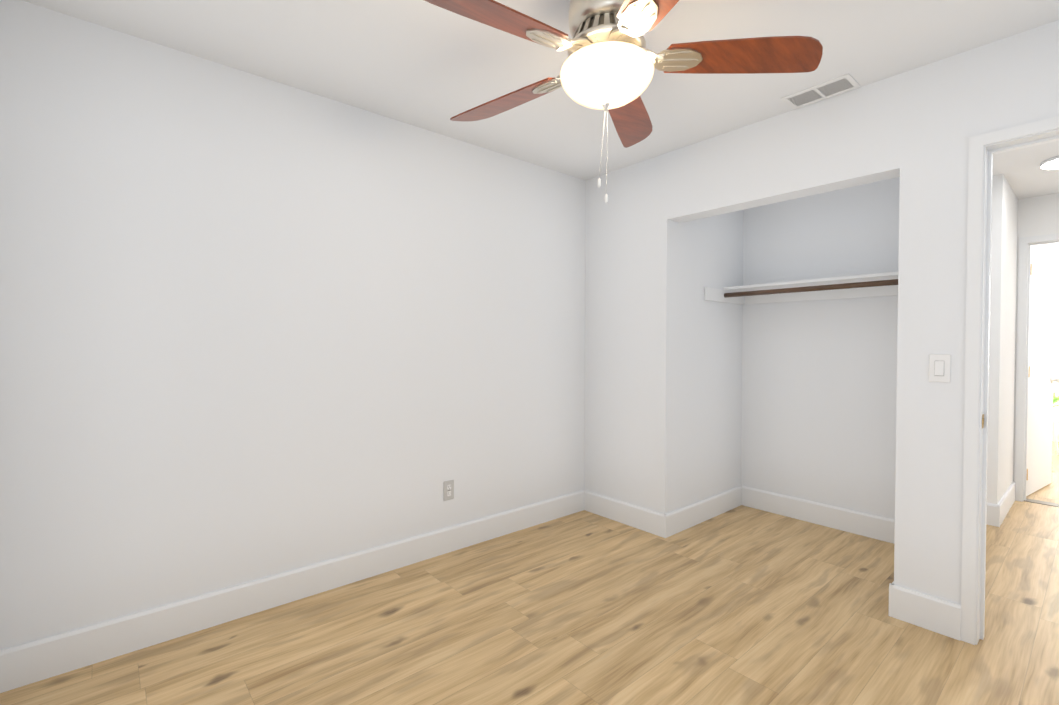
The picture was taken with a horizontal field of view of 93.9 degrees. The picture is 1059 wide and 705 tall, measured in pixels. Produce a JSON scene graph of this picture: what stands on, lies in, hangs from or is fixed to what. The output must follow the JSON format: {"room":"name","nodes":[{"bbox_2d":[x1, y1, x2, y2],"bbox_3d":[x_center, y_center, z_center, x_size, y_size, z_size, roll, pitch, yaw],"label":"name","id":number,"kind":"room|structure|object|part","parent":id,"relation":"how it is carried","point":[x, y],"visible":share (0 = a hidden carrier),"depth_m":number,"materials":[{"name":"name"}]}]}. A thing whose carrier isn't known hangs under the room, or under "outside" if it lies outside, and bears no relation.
{"room":"empty bedroom","nodes":[
{"label":"empty bedroom","id":0,"kind":"room"},
{"bbox_2d":[0,0,585,649],"bbox_3d":[-0.780,-0.040,2.739,3.020,2.440,0.140,-1,1,-41],"label":"wall","id":1,"kind":"structure","parent":0,"point":[252,326],"depth_m":2.21,"materials":[{"name":"paint"}]},
{"bbox_2d":[0,490,583,692],"bbox_3d":[-0.733,1.108,2.698,3.020,0.145,0.015,-1,1,-41],"label":"baseboard","id":2,"kind":"structure","parent":1,"relation":"attached to","point":[21,665],"depth_m":2.21,"materials":[{"name":"white paint"}]},
{"bbox_2d":[444,480,453,500],"bbox_3d":[-0.476,0.813,2.917,0.070,0.114,0.009,-1,1,-41],"label":"duplex electrical outlet","id":3,"kind":"object","parent":1,"relation":"attached to","point":[449,490],"visible":1,"depth_m":2.91,"materials":[{"name":"grey plastic"}]},
{"bbox_2d":[0,441,1058,704],"bbox_3d":[3.042,1.207,3.352,9.880,0.050,4.220,-1,1,-41],"label":"floor","id":4,"kind":"structure","parent":0,"point":[742,605],"depth_m":2.09,"materials":[{"name":"brown wood"}]},
{"bbox_2d":[1024,498,1058,506],"bbox_3d":[4.193,1.179,3.653,0.100,0.004,0.760,-1,1,-41],"label":"threshold","id":5,"kind":"object","parent":4,"relation":"on","point":[1042,502],"visible":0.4,"depth_m":3.86,"materials":[{"name":"beige wood"}]},
{"bbox_2d":[1052,393,1058,454],"bbox_3d":[5.853,0.749,5.663,0.604,0.814,0.537,-1,1,-41],"label":"plant","id":6,"kind":"object","parent":4,"relation":"on","point":[1055,400],"visible":0.1,"depth_m":5.58,"materials":[{"name":"green plant"}]},
{"bbox_2d":[23,0,1058,179],"bbox_3d":[3.049,-1.283,3.313,9.880,0.050,4.220,-1,1,-41],"label":"ceiling","id":7,"kind":"structure","parent":0,"point":[423,64],"depth_m":2.05,"materials":[{"name":"paint"}]},
{"bbox_2d":[424,0,822,202],"bbox_3d":[0.211,-0.869,1.620,1.316,0.743,1.341,-1,1,-41],"label":"ceiling fan","id":8,"kind":"object","parent":7,"relation":"hanging from","point":[611,63],"visible":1,"depth_m":1.57,"materials":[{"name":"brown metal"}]},
{"bbox_3d":[-0.122,-0.963,1.398,0.522,0.039,0.181,-1,1,-41],"label":"blade","id":9,"kind":"part","parent":8,"relation":"part of","materials":[{"name":"brown wood"}]},
{"bbox_3d":[-0.089,-0.971,1.911,0.209,0.039,0.504,-1,1,-41],"label":"blade","id":10,"kind":"part","parent":8,"relation":"part of","materials":[{"name":"brown wood"}]},
{"bbox_2d":[573,13,618,37],"bbox_3d":[0.255,-1.034,1.637,0.248,0.053,0.248,-1,1,-41],"label":"vent","id":11,"kind":"object","parent":8,"relation":"attached to","point":[584,24],"depth_m":1.54,"materials":[{"name":"silver metal"}]},
{"bbox_3d":[0.241,-0.689,1.642,0.016,0.223,0.014,-1,1,-41],"label":"chain","id":12,"kind":"part","parent":8,"relation":"part of","materials":[{"name":"silver metal"}]},
{"bbox_3d":[0.257,-0.663,1.642,0.004,0.275,0.004,-1,1,-41],"label":"chain","id":13,"kind":"part","parent":8,"relation":"part of","materials":[{"name":"silver metal"}]},
{"bbox_3d":[0.255,-0.890,1.639,0.309,0.124,0.309,-1,1,-41],"label":"lamp shade","id":14,"kind":"part","parent":8,"relation":"part of","materials":[{"name":"beige glass"}]},
{"bbox_3d":[0.405,-0.972,2.049,0.462,0.039,0.342,-1,1,-41],"label":"blade","id":15,"kind":"part","parent":8,"relation":"part of","materials":[{"name":"brown wood"}]},
{"bbox_3d":[0.377,-0.959,1.209,0.297,0.039,0.503,-1,1,-41],"label":"blade","id":16,"kind":"part","parent":8,"relation":"part of","materials":[{"name":"brown wood"}]},
{"bbox_3d":[0.696,-0.964,1.625,0.444,0.039,0.394,-1,1,-41],"label":"blade","id":17,"kind":"part","parent":8,"relation":"part of","materials":[{"name":"brown wood"}]},
{"bbox_2d":[781,74,860,109],"bbox_3d":[1.393,-1.246,2.370,0.167,0.005,0.295,-1,1,-41],"label":"ceiling vent","id":18,"kind":"object","parent":7,"relation":"in","point":[826,90],"visible":1,"depth_m":2.36,"materials":[{"name":"white metal"}]},
{"bbox_2d":[677,210,743,509],"bbox_3d":[1.312,-0.048,3.611,1.010,2.440,0.140,-1,1,-41],"label":"wall","id":19,"kind":"structure","parent":0,"point":[710,384],"depth_m":3.48,"materials":[{"name":"paint"}]},
{"bbox_2d":[664,486,741,537],"bbox_3d":[1.247,1.102,3.474,1.024,0.145,0.015,-1,1,-41],"label":"baseboard","id":20,"kind":"structure","parent":19,"relation":"attached to","point":[685,518],"depth_m":3.42,"materials":[{"name":"white paint"}]},
{"bbox_2d":[741,177,899,519],"bbox_3d":[2.126,-0.041,3.329,0.140,2.440,1.347,-1,1,-41],"label":"wall","id":21,"kind":"structure","parent":0,"point":[819,389],"depth_m":3.36,"materials":[{"name":"paint"}]},
{"bbox_2d":[704,272,897,304],"bbox_3d":[1.815,-0.410,3.149,0.559,0.108,1.203,-1,1,-41],"label":"closet shelf","id":22,"kind":"object","parent":21,"relation":"attached to","point":[873,285],"visible":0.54,"depth_m":3.27,"materials":[{"name":"white paint"}]},
{"bbox_3d":[1.793,-0.405,3.130,0.033,0.033,1.165,-1,1,-41],"label":"rod","id":23,"kind":"part","parent":22,"relation":"part of","materials":[{"name":"brown wood"}]},
{"bbox_2d":[742,486,894,543],"bbox_3d":[2.018,1.106,3.350,0.015,0.145,1.207,-1,1,-41],"label":"baseboard","id":24,"kind":"structure","parent":21,"relation":"attached to","point":[864,524],"depth_m":3.37,"materials":[{"name":"white paint"}]},
{"bbox_2d":[584,20,1058,513],"bbox_3d":[1.386,-0.032,2.640,0.140,2.440,3.110,-1,1,-41],"label":"wall","id":25,"kind":"structure","parent":0,"point":[631,331],"depth_m":3.15,"materials":[{"name":"paint"}]},
{"bbox_2d":[584,490,666,537],"bbox_3d":[0.635,1.101,3.411,0.015,0.145,0.714,-1,1,-41],"label":"baseboard","id":26,"kind":"structure","parent":25,"relation":"attached to","point":[645,519],"depth_m":3.37,"materials":[{"name":"white paint"}]},
{"bbox_2d":[889,583,960,640],"bbox_3d":[1.715,1.124,2.151,0.015,0.145,0.247,-1,1,-41],"label":"baseboard","id":27,"kind":"structure","parent":25,"relation":"attached to","point":[931,613],"depth_m":2.14,"materials":[{"name":"white paint"}]},
{"bbox_2d":[961,116,1058,644],"bbox_3d":[2.134,0.164,1.764,0.149,2.080,0.860,-1,1,-41],"label":"door frame","id":28,"kind":"structure","parent":25,"relation":"attached to","point":[977,143],"depth_m":2.02,"materials":[{"name":"white paint"}]},
{"bbox_2d":[894,46,980,604],"bbox_3d":[1.792,-0.024,2.167,0.140,2.440,0.263,-1,1,-41],"label":"wall pier","id":29,"kind":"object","parent":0,"point":[940,107],"visible":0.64,"depth_m":2.13,"materials":[{"name":"paint"}]},
{"bbox_2d":[929,354,950,381],"bbox_3d":[1.746,0.067,2.105,0.014,0.118,0.072,-1,1,-41],"label":"rocker light switch","id":30,"kind":"object","parent":29,"relation":"attached to","point":[939,367],"visible":1,"depth_m":2.10,"materials":[{"name":"white plastic"}]},
{"bbox_2d":[987,174,1017,504],"bbox_3d":[2.863,-0.057,4.513,1.020,2.440,2.190,-1,1,-41],"label":"wall block","id":31,"kind":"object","parent":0,"point":[1004,229],"visible":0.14,"depth_m":3.41,"materials":[{"name":"paint"}]},
{"bbox_2d":[986,503,999,526],"bbox_3d":[2.517,1.096,4.135,0.015,0.145,2.064,-1,1,-41],"label":"baseboard","id":32,"kind":"structure","parent":31,"relation":"attached to","point":[993,515],"depth_m":3.37,"materials":[{"name":"white paint"}]},
{"bbox_2d":[1013,198,1024,481],"bbox_3d":[3.923,-0.045,3.953,0.140,2.440,0.040,-1,1,-41],"label":"wall","id":33,"kind":"structure","parent":0,"point":[1021,219],"depth_m":3.91,"materials":[{"name":"paint"}]},
{"bbox_2d":[997,482,1014,526],"bbox_3d":[3.519,1.106,3.644,0.894,0.145,0.015,-1,1,-41],"label":"baseboard","id":34,"kind":"structure","parent":33,"relation":"attached to","point":[1006,501],"depth_m":3.60,"materials":[{"name":"white paint"}]},
{"bbox_2d":[992,141,1058,255],"bbox_3d":[4.248,-1.242,4.343,6.440,0.054,3.940,-1,1,-41],"label":"ceiling","id":35,"kind":"structure","parent":0,"point":[1024,173],"depth_m":3.30,"materials":[{"name":"paint"}]},
{"bbox_2d":[1040,156,1058,169],"bbox_3d":[3.361,-1.181,3.043,0.304,0.033,0.304,-1,1,-41],"label":"recessed light","id":36,"kind":"object","parent":35,"relation":"in","point":[1052,163],"visible":1,"depth_m":3.09,"materials":[{"name":"white"}]},
{"bbox_2d":[1024,193,1058,236],"bbox_3d":[4.199,-1.064,3.619,0.140,0.390,0.800,-1,1,-41],"label":"wall","id":37,"kind":"structure","parent":0,"point":[1041,215],"depth_m":3.80,"materials":[{"name":"paint"}]},
{"bbox_2d":[1015,233,1058,501],"bbox_3d":[4.192,0.141,3.634,0.149,2.080,0.860,-1,1,-41],"label":"door frame","id":38,"kind":"structure","parent":37,"relation":"attached to","point":[1021,327],"depth_m":3.89,"materials":[{"name":"white paint"}]},
{"bbox_2d":[1026,247,1058,495],"bbox_3d":[4.304,0.155,4.185,0.808,2.018,0.167,0,1,-33],"label":"door leaf","id":39,"kind":"structure","parent":38,"relation":"attached to","point":[1041,365],"depth_m":4.17,"materials":[{"name":"white paint"}]},
{"bbox_3d":[3.999,0.160,3.962,0.052,1.740,0.012,-1,1,-41],"label":"hall door jamb hinges","id":40,"kind":"part","parent":39,"relation":"part of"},
{"bbox_3d":[4.617,0.241,4.326,0.064,0.064,0.066,0,1,-33],"label":"knob","id":41,"kind":"part","parent":39,"relation":"part of","materials":[{"name":"white metal"}]},
{"bbox_2d":[1053,256,1058,429],"bbox_3d":[6.697,-0.077,6.556,0.140,2.440,4.080,-1,1,-41],"label":"wall","id":42,"kind":"structure","parent":0,"point":[1056,392],"depth_m":6.36,"materials":[{"name":"paint"}]},
{"bbox_2d":[1052,430,1058,441],"bbox_3d":[6.680,1.072,6.470,0.015,0.145,3.940,-1,1,-41],"label":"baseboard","id":43,"kind":"structure","parent":42,"relation":"attached to","point":[1057,433],"depth_m":6.35,"materials":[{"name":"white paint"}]},
{"bbox_2d":[1054,270,1058,371],"bbox_3d":[6.860,-0.402,6.242,0.010,1.300,2.800,-1,1,-41],"label":"window","id":44,"kind":"structure","parent":42,"relation":"in","point":[1056,347],"depth_m":6.34,"materials":[{"name":"white"}]}
]}

